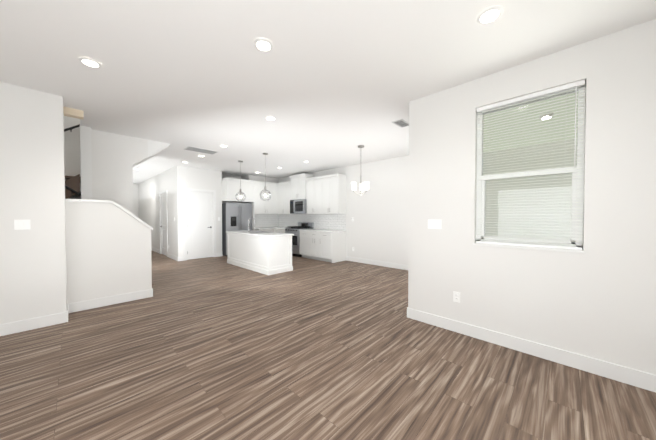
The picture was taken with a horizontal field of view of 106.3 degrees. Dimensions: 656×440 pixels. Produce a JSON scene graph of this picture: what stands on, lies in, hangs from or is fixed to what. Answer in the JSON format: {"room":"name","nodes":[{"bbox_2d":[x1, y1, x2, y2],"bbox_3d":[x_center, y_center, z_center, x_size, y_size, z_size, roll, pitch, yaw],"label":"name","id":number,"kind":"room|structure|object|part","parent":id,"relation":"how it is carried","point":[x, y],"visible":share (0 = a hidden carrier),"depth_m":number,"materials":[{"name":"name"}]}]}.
{"room":"empty living room","nodes":[
{"label":"empty living room","id":0,"kind":"room"},
{"bbox_2d":[0,82,66,323],"bbox_3d":[-4.032,-0.115,2.588,0.510,2.780,1.730,1,1,44],"label":"wall","id":1,"kind":"structure","parent":0,"point":[33,282],"depth_m":2.85,"materials":[{"name":"white paint"}]},
{"bbox_2d":[14,220,30,229],"bbox_3d":[-3.473,0.052,2.796,0.012,0.114,0.116,1,1,44],"label":"light switch","id":2,"kind":"object","parent":1,"relation":"attached to","point":[21,224],"visible":1,"depth_m":2.79,"materials":[{"name":"white plastic"}]},
{"bbox_2d":[64,116,79,132],"bbox_3d":[-4.256,-2.997,3.948,2.000,2.700,3.690,1,1,44],"label":"wall","id":3,"kind":"structure","parent":0,"point":[70,122],"depth_m":4.64,"materials":[{"name":"white paint"}]},
{"bbox_2d":[64,131,80,198],"bbox_3d":[-5.318,-0.202,4.244,0.120,2.900,2.580,1,1,44],"label":"wall","id":4,"kind":"structure","parent":0,"point":[72,151],"depth_m":4.65,"materials":[{"name":"white paint"}]},
{"bbox_2d":[64,124,79,131],"bbox_3d":[-4.772,-1.730,4.607,0.050,0.864,1.181,1,1,44],"label":"stair handrail","id":5,"kind":"object","parent":4,"relation":"attached to","point":[70,128],"depth_m":4.59,"materials":[{"name":"black metal"}]},
{"bbox_2d":[63,106,83,118],"bbox_3d":[-3.508,-1.473,3.394,0.120,0.090,0.190,1,1,44],"label":"header beam","id":6,"kind":"structure","parent":0,"point":[73,113],"depth_m":3.36,"materials":[{"name":"beige wood"}]},
{"bbox_2d":[65,199,152,303],"bbox_3d":[-3.238,0.482,3.707,0.170,1.550,0.970,1,1,44],"label":"wall","id":7,"kind":"structure","parent":0,"point":[108,248],"depth_m":3.59,"materials":[{"name":"white paint"}]},
{"bbox_2d":[80,126,169,213],"bbox_3d":[-3.641,-0.146,4.548,0.240,2.780,1.300,1,1,44],"label":"wall","id":8,"kind":"structure","parent":0,"point":[108,160],"depth_m":4.34,"materials":[{"name":"white paint"}]},
{"bbox_2d":[65,185,80,195],"bbox_3d":[-4.103,-0.459,3.976,0.060,1.224,1.681,1,1,44],"label":"stair handrail","id":9,"kind":"object","parent":8,"relation":"attached to","point":[67,187],"depth_m":3.95,"materials":[{"name":"black"}]},
{"bbox_2d":[133,184,138,217],"bbox_3d":[-9.189,-0.249,10.840,0.120,2.780,1.580,1,1,44],"label":"wall","id":10,"kind":"structure","parent":0,"point":[135,202],"depth_m":11.20,"materials":[{"name":"white paint"}]},
{"bbox_2d":[138,166,176,255],"bbox_3d":[-6.519,-0.224,9.290,5.880,2.780,0.120,1,1,44],"label":"wall","id":11,"kind":"structure","parent":0,"point":[150,189],"depth_m":8.71,"materials":[{"name":"white paint"}]},
{"bbox_2d":[160,194,166,255],"bbox_3d":[-5.499,0.154,8.245,0.801,2.035,0.085,1,1,44],"label":"hall door","id":12,"kind":"structure","parent":11,"relation":"in","point":[163,228],"depth_m":8.31,"materials":[{"name":"white wood"}]},
{"bbox_2d":[159,190,167,253],"bbox_3d":[-5.472,0.113,8.278,0.980,2.140,0.139,1,1,44],"label":"door frame","id":13,"kind":"structure","parent":11,"relation":"attached to","point":[162,193],"depth_m":8.40,"materials":[{"name":"white wood"}]},
{"bbox_2d":[176,165,278,256],"bbox_3d":[-3.184,-0.210,8.433,0.120,2.780,3.500,1,1,44],"label":"wall","id":14,"kind":"structure","parent":0,"point":[195,178],"depth_m":7.54,"materials":[{"name":"white paint"}]},
{"bbox_2d":[183,188,215,260],"bbox_3d":[-3.963,0.124,7.613,0.139,2.140,0.930,1,1,44],"label":"door frame","id":15,"kind":"structure","parent":14,"relation":"attached to","point":[185,190],"depth_m":7.43,"materials":[{"name":"white wood"}]},
{"bbox_2d":[187,191,212,259],"bbox_3d":[-3.935,0.165,7.581,0.085,2.035,0.751,1,1,44],"label":"pantry door","id":16,"kind":"structure","parent":14,"relation":"in","point":[199,224],"depth_m":7.58,"materials":[{"name":"white wood"}]},
{"bbox_2d":[222,178,253,201],"bbox_3d":[-3.004,-0.965,8.267,0.348,0.695,0.968,1,1,44],"label":"upper cabinet","id":17,"kind":"object","parent":14,"relation":"attached to","point":[230,186],"depth_m":8.02,"materials":[{"name":"white wood"}]},
{"bbox_2d":[254,182,277,213],"bbox_3d":[-2.356,-0.765,8.918,0.386,1.116,0.976,1,1,44],"label":"upper cabinet","id":18,"kind":"object","parent":14,"relation":"attached to","point":[270,206],"depth_m":8.80,"materials":[{"name":"white wood"}]},
{"bbox_2d":[254,214,278,227],"bbox_3d":[-2.368,0.022,9.193,0.007,0.508,1.230,1,1,44],"label":"tile backsplash","id":19,"kind":"structure","parent":14,"relation":"attached to","point":[261,220],"depth_m":9.25,"materials":[{"name":"white tile"}]},
{"bbox_2d":[222,174,240,202],"bbox_3d":[-3.110,-0.224,9.304,0.120,2.780,2.540,1,1,44],"label":"wall","id":20,"kind":"structure","parent":0,"point":[223,175],"depth_m":8.78,"materials":[{"name":"white paint"}]},
{"bbox_2d":[0,250,655,439],"bbox_3d":[-3.352,1.271,5.957,15.340,0.100,7.740,1,1,44],"label":"floor","id":21,"kind":"structure","parent":0,"point":[214,348],"depth_m":2.04,"materials":[{"name":"wood"}]},
{"bbox_2d":[65,146,168,285],"bbox_3d":[-4.342,-0.186,3.904,1.748,2.880,3.189,1,1,44],"label":"stairs","id":22,"kind":"structure","parent":21,"relation":"on","point":[73,182],"depth_m":4.10,"materials":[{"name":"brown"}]},
{"bbox_2d":[222,202,254,255],"bbox_3d":[-3.182,0.280,8.486,0.880,1.798,0.928,1,1,44],"label":"refrigerator","id":23,"kind":"object","parent":21,"relation":"on","point":[236,216],"depth_m":8.15,"materials":[{"name":"grey metal"}]},
{"bbox_3d":[-2.676,0.278,8.630,0.348,1.798,0.020,1,1,44],"label":"fridge side panel","id":24,"kind":"part","parent":23,"relation":"part of","materials":[{"name":"white wood"}]},
{"bbox_2d":[227,234,293,274],"bbox_3d":[-1.841,0.788,6.412,2.104,0.850,0.684,1,1,44],"label":"kitchen island","id":25,"kind":"object","parent":21,"relation":"on","point":[267,253],"depth_m":5.84,"materials":[{"name":"white wood"}]},
{"bbox_2d":[226,230,285,237],"bbox_3d":[-1.841,0.343,6.404,2.150,0.039,0.730,1,1,44],"label":"island countertop","id":26,"kind":"structure","parent":25,"relation":"on","point":[256,235],"depth_m":5.77,"materials":[{"name":"white stone"}]},
{"bbox_2d":[248,217,254,232],"bbox_3d":[-1.973,0.126,6.373,0.084,0.396,0.213,1,1,44],"label":"island faucet","id":27,"kind":"object","parent":26,"relation":"on","point":[248,224],"visible":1,"depth_m":6.32,"materials":[{"name":"silver metal"}]},
{"bbox_2d":[250,231,270,232],"bbox_3d":[-1.843,0.319,6.538,0.750,0.004,0.390,1,1,44],"label":"island sink","id":28,"kind":"object","parent":26,"relation":"in","point":[259,232],"visible":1,"depth_m":6.35,"materials":[{"name":"silver metal"}]},
{"bbox_2d":[255,229,274,231],"bbox_3d":[-2.332,0.750,8.759,0.676,0.850,0.628,1,1,44],"label":"base cabinet","id":29,"kind":"object","parent":21,"relation":"on","point":[267,230],"depth_m":8.60,"materials":[{"name":"white"}]},
{"bbox_2d":[255,227,287,229],"bbox_3d":[-1.907,0.304,8.773,1.260,0.039,1.248,1,1,44],"label":"countertop","id":30,"kind":"structure","parent":29,"relation":"on","point":[280,228],"depth_m":8.56,"materials":[{"name":"stone"}]},
{"bbox_2d":[275,229,284,232],"bbox_3d":[-1.486,0.750,8.773,0.638,0.850,0.676,1,1,44],"label":"base cabinet","id":31,"kind":"object","parent":21,"relation":"on","point":[275,230],"depth_m":8.55,"materials":[{"name":"white"}]},
{"bbox_2d":[285,222,313,256],"bbox_3d":[-0.988,0.633,8.266,0.754,1.100,0.680,1,1,44],"label":"range","id":32,"kind":"object","parent":21,"relation":"on","point":[294,230],"visible":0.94,"depth_m":8.00,"materials":[{"name":"silver metal"}]},
{"bbox_2d":[300,231,307,257],"bbox_3d":[-0.494,0.765,7.849,0.513,0.850,0.638,1,1,44],"label":"base cabinet","id":33,"kind":"object","parent":21,"relation":"on","point":[303,234],"depth_m":7.67,"materials":[{"name":"white wood"}]},
{"bbox_2d":[299,229,345,232],"bbox_3d":[-0.180,0.324,7.533,1.397,0.039,0.648,1,1,44],"label":"countertop","id":34,"kind":"structure","parent":33,"relation":"on","point":[323,230],"depth_m":7.25,"materials":[{"name":"stone"}]},
{"bbox_2d":[308,231,315,258],"bbox_3d":[-0.186,0.770,7.552,0.571,0.850,0.638,1,1,44],"label":"base cabinet","id":35,"kind":"object","parent":21,"relation":"on","point":[311,235],"depth_m":7.42,"materials":[{"name":"white wood"}]},
{"bbox_2d":[316,232,345,262],"bbox_3d":[0.130,0.775,7.249,0.532,0.850,0.638,1,1,44],"label":"base cabinet","id":36,"kind":"object","parent":21,"relation":"on","point":[326,246],"depth_m":7.06,"materials":[{"name":"white wood"}]},
{"bbox_2d":[0,0,655,183],"bbox_3d":[-3.352,-1.619,5.910,15.340,0.120,7.740,1,1,44],"label":"ceiling","id":37,"kind":"structure","parent":0,"point":[330,84],"depth_m":2.34,"materials":[{"name":"white paint"}]},
{"bbox_2d":[78,57,101,67],"bbox_3d":[-2.259,-1.493,2.341,0.164,0.010,0.164,1,1,44],"label":"recessed light","id":38,"kind":"object","parent":37,"relation":"in","point":[90,62],"visible":1,"depth_m":2.32,"materials":[{"name":"white"}]},
{"bbox_2d":[184,146,217,154],"bbox_3d":[-2.827,-1.546,5.490,0.320,0.012,0.620,1,1,44],"label":"ceiling vent","id":39,"kind":"object","parent":37,"relation":"in","point":[200,150],"visible":1,"depth_m":5.45,"materials":[{"name":"grey metal"}]},
{"bbox_2d":[235,161,245,201],"bbox_3d":[-2.332,-1.027,6.563,0.270,1.084,0.270,1,1,44],"label":"pendant light","id":40,"kind":"object","parent":37,"relation":"hanging from","point":[240,196],"visible":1,"depth_m":6.56,"materials":[{"name":"clear glass"}]},
{"bbox_2d":[254,38,272,50],"bbox_3d":[-0.550,-1.489,2.100,0.164,0.010,0.164,1,1,44],"label":"recessed light","id":41,"kind":"object","parent":37,"relation":"in","point":[262,44],"visible":1,"depth_m":2.08,"materials":[{"name":"white"}]},
{"bbox_2d":[259,153,270,200],"bbox_3d":[-1.467,-0.999,5.761,0.270,1.114,0.270,1,1,44],"label":"pendant light","id":42,"kind":"object","parent":37,"relation":"hanging from","point":[262,191],"visible":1,"depth_m":5.76,"materials":[{"name":"clear glass"}]},
{"bbox_2d":[265,116,275,119],"bbox_3d":[-0.858,-1.515,3.671,0.164,0.010,0.164,1,1,44],"label":"recessed light","id":43,"kind":"object","parent":37,"relation":"in","point":[270,118],"visible":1,"depth_m":3.66,"materials":[{"name":"white"}]},
{"bbox_2d":[352,145,368,194],"bbox_3d":[0.716,-1.031,5.130,0.339,1.030,0.363,1,1,44],"label":"dining chandelier","id":44,"kind":"object","parent":37,"relation":"hanging from","point":[364,186],"visible":1,"depth_m":5.09,"materials":[{"name":"white glass"}]},
{"bbox_2d":[392,119,408,127],"bbox_3d":[1.160,-1.520,3.883,0.170,0.012,0.320,1,1,44],"label":"ceiling vent","id":45,"kind":"object","parent":37,"relation":"in","point":[401,123],"visible":0.98,"depth_m":3.86,"materials":[{"name":"grey metal"}]},
{"bbox_2d":[476,6,502,23],"bbox_3d":[1.175,-1.484,1.790,0.164,0.010,0.164,1,1,44],"label":"recessed light","id":46,"kind":"object","parent":37,"relation":"in","point":[489,14],"visible":1,"depth_m":1.78,"materials":[{"name":"white"}]},
{"bbox_2d":[279,155,408,264],"bbox_3d":[0.290,-0.197,7.663,7.300,2.780,0.200,1,1,44],"label":"wall","id":47,"kind":"structure","parent":0,"point":[377,228],"depth_m":6.51,"materials":[{"name":"white paint"}]},
{"bbox_2d":[274,182,290,213],"bbox_3d":[-1.490,-0.766,8.953,0.928,1.116,0.386,1,1,44],"label":"upper cabinet","id":48,"kind":"object","parent":47,"relation":"attached to","point":[278,202],"depth_m":8.84,"materials":[{"name":"white wood"}]},
{"bbox_2d":[290,173,313,199],"bbox_3d":[-0.890,-1.103,8.340,0.756,0.820,0.433,1,1,44],"label":"upper cabinet","id":49,"kind":"object","parent":47,"relation":"attached to","point":[298,186],"visible":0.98,"depth_m":8.16,"materials":[{"name":"white wood"}]},
{"bbox_2d":[290,199,306,213],"bbox_3d":[-0.905,-0.451,8.334,0.750,0.465,0.474,1,1,44],"label":"over-the-range microwave","id":50,"kind":"object","parent":49,"relation":"attached to","point":[298,206],"visible":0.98,"depth_m":8.13,"materials":[{"name":"silver metal"}]},
{"bbox_2d":[306,177,317,212],"bbox_3d":[-0.312,-0.748,7.849,0.742,1.116,0.348,1,1,44],"label":"upper cabinet","id":51,"kind":"object","parent":47,"relation":"attached to","point":[311,183],"depth_m":7.78,"materials":[{"name":"white wood"}]},
{"bbox_2d":[279,214,345,229],"bbox_3d":[-0.700,0.034,8.471,3.414,0.508,0.006,1,1,44],"label":"tile backsplash","id":52,"kind":"structure","parent":47,"relation":"attached to","point":[331,221],"depth_m":8.10,"materials":[{"name":"white tile"}]},
{"bbox_2d":[318,173,345,212],"bbox_3d":[0.148,-0.741,7.408,0.760,1.116,0.348,1,1,44],"label":"upper cabinet","id":53,"kind":"object","parent":47,"relation":"attached to","point":[325,194],"depth_m":7.22,"materials":[{"name":"white wood"}]},
{"bbox_2d":[408,19,655,374],"bbox_3d":[2.045,-0.111,2.350,2.590,2.780,0.200,1,1,44],"label":"wall","id":54,"kind":"structure","parent":0,"point":[597,300],"depth_m":2.16,"materials":[{"name":"white paint"}]},
{"bbox_2d":[0,247,655,392],"bbox_3d":[-3.379,1.156,5.926,15.100,0.130,7.420,1,1,44],"label":"baseboard","id":55,"kind":"structure","parent":54,"relation":"attached to","point":[631,376],"depth_m":2.66,"materials":[{"name":"white wood"}]},
{"bbox_2d":[428,219,441,228],"bbox_3d":[1.275,0.050,2.944,0.162,0.114,0.012,1,1,44],"label":"light switch","id":56,"kind":"object","parent":54,"relation":"attached to","point":[434,223],"visible":1,"depth_m":2.94,"materials":[{"name":"white plastic"}]},
{"bbox_2d":[453,291,459,302],"bbox_3d":[1.456,0.872,2.786,0.070,0.114,0.008,1,1,44],"label":"outlet","id":57,"kind":"object","parent":54,"relation":"attached to","point":[456,296],"visible":1,"depth_m":2.78,"materials":[{"name":"white plastic"}]},
{"bbox_2d":[473,243,585,252],"bbox_3d":[1.900,0.266,2.400,0.844,0.021,0.086,1,1,44],"label":"window sill","id":58,"kind":"structure","parent":54,"relation":"attached to","point":[537,248],"depth_m":2.31,"materials":[{"name":"white wood"}]},
{"bbox_2d":[476,82,585,249],"bbox_3d":[1.952,-0.472,2.443,0.820,1.460,0.075,1,1,44],"label":"window","id":59,"kind":"structure","parent":54,"relation":"in","point":[576,237],"depth_m":2.35,"materials":[{"name":"white plastic"}]},
{"bbox_2d":[483,92,577,239],"bbox_3d":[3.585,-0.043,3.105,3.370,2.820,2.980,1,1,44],"label":"window glass","id":60,"kind":"object","parent":59,"relation":"in","point":[556,193],"depth_m":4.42,"materials":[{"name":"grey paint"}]},
{"bbox_2d":[476,79,584,249],"bbox_3d":[1.904,-0.472,2.392,0.808,1.454,0.046,1,1,44],"label":"window blinds","id":61,"kind":"object","parent":59,"relation":"attached to","point":[569,86],"visible":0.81,"depth_m":2.33,"materials":[{"name":"white plastic"}]}
]}

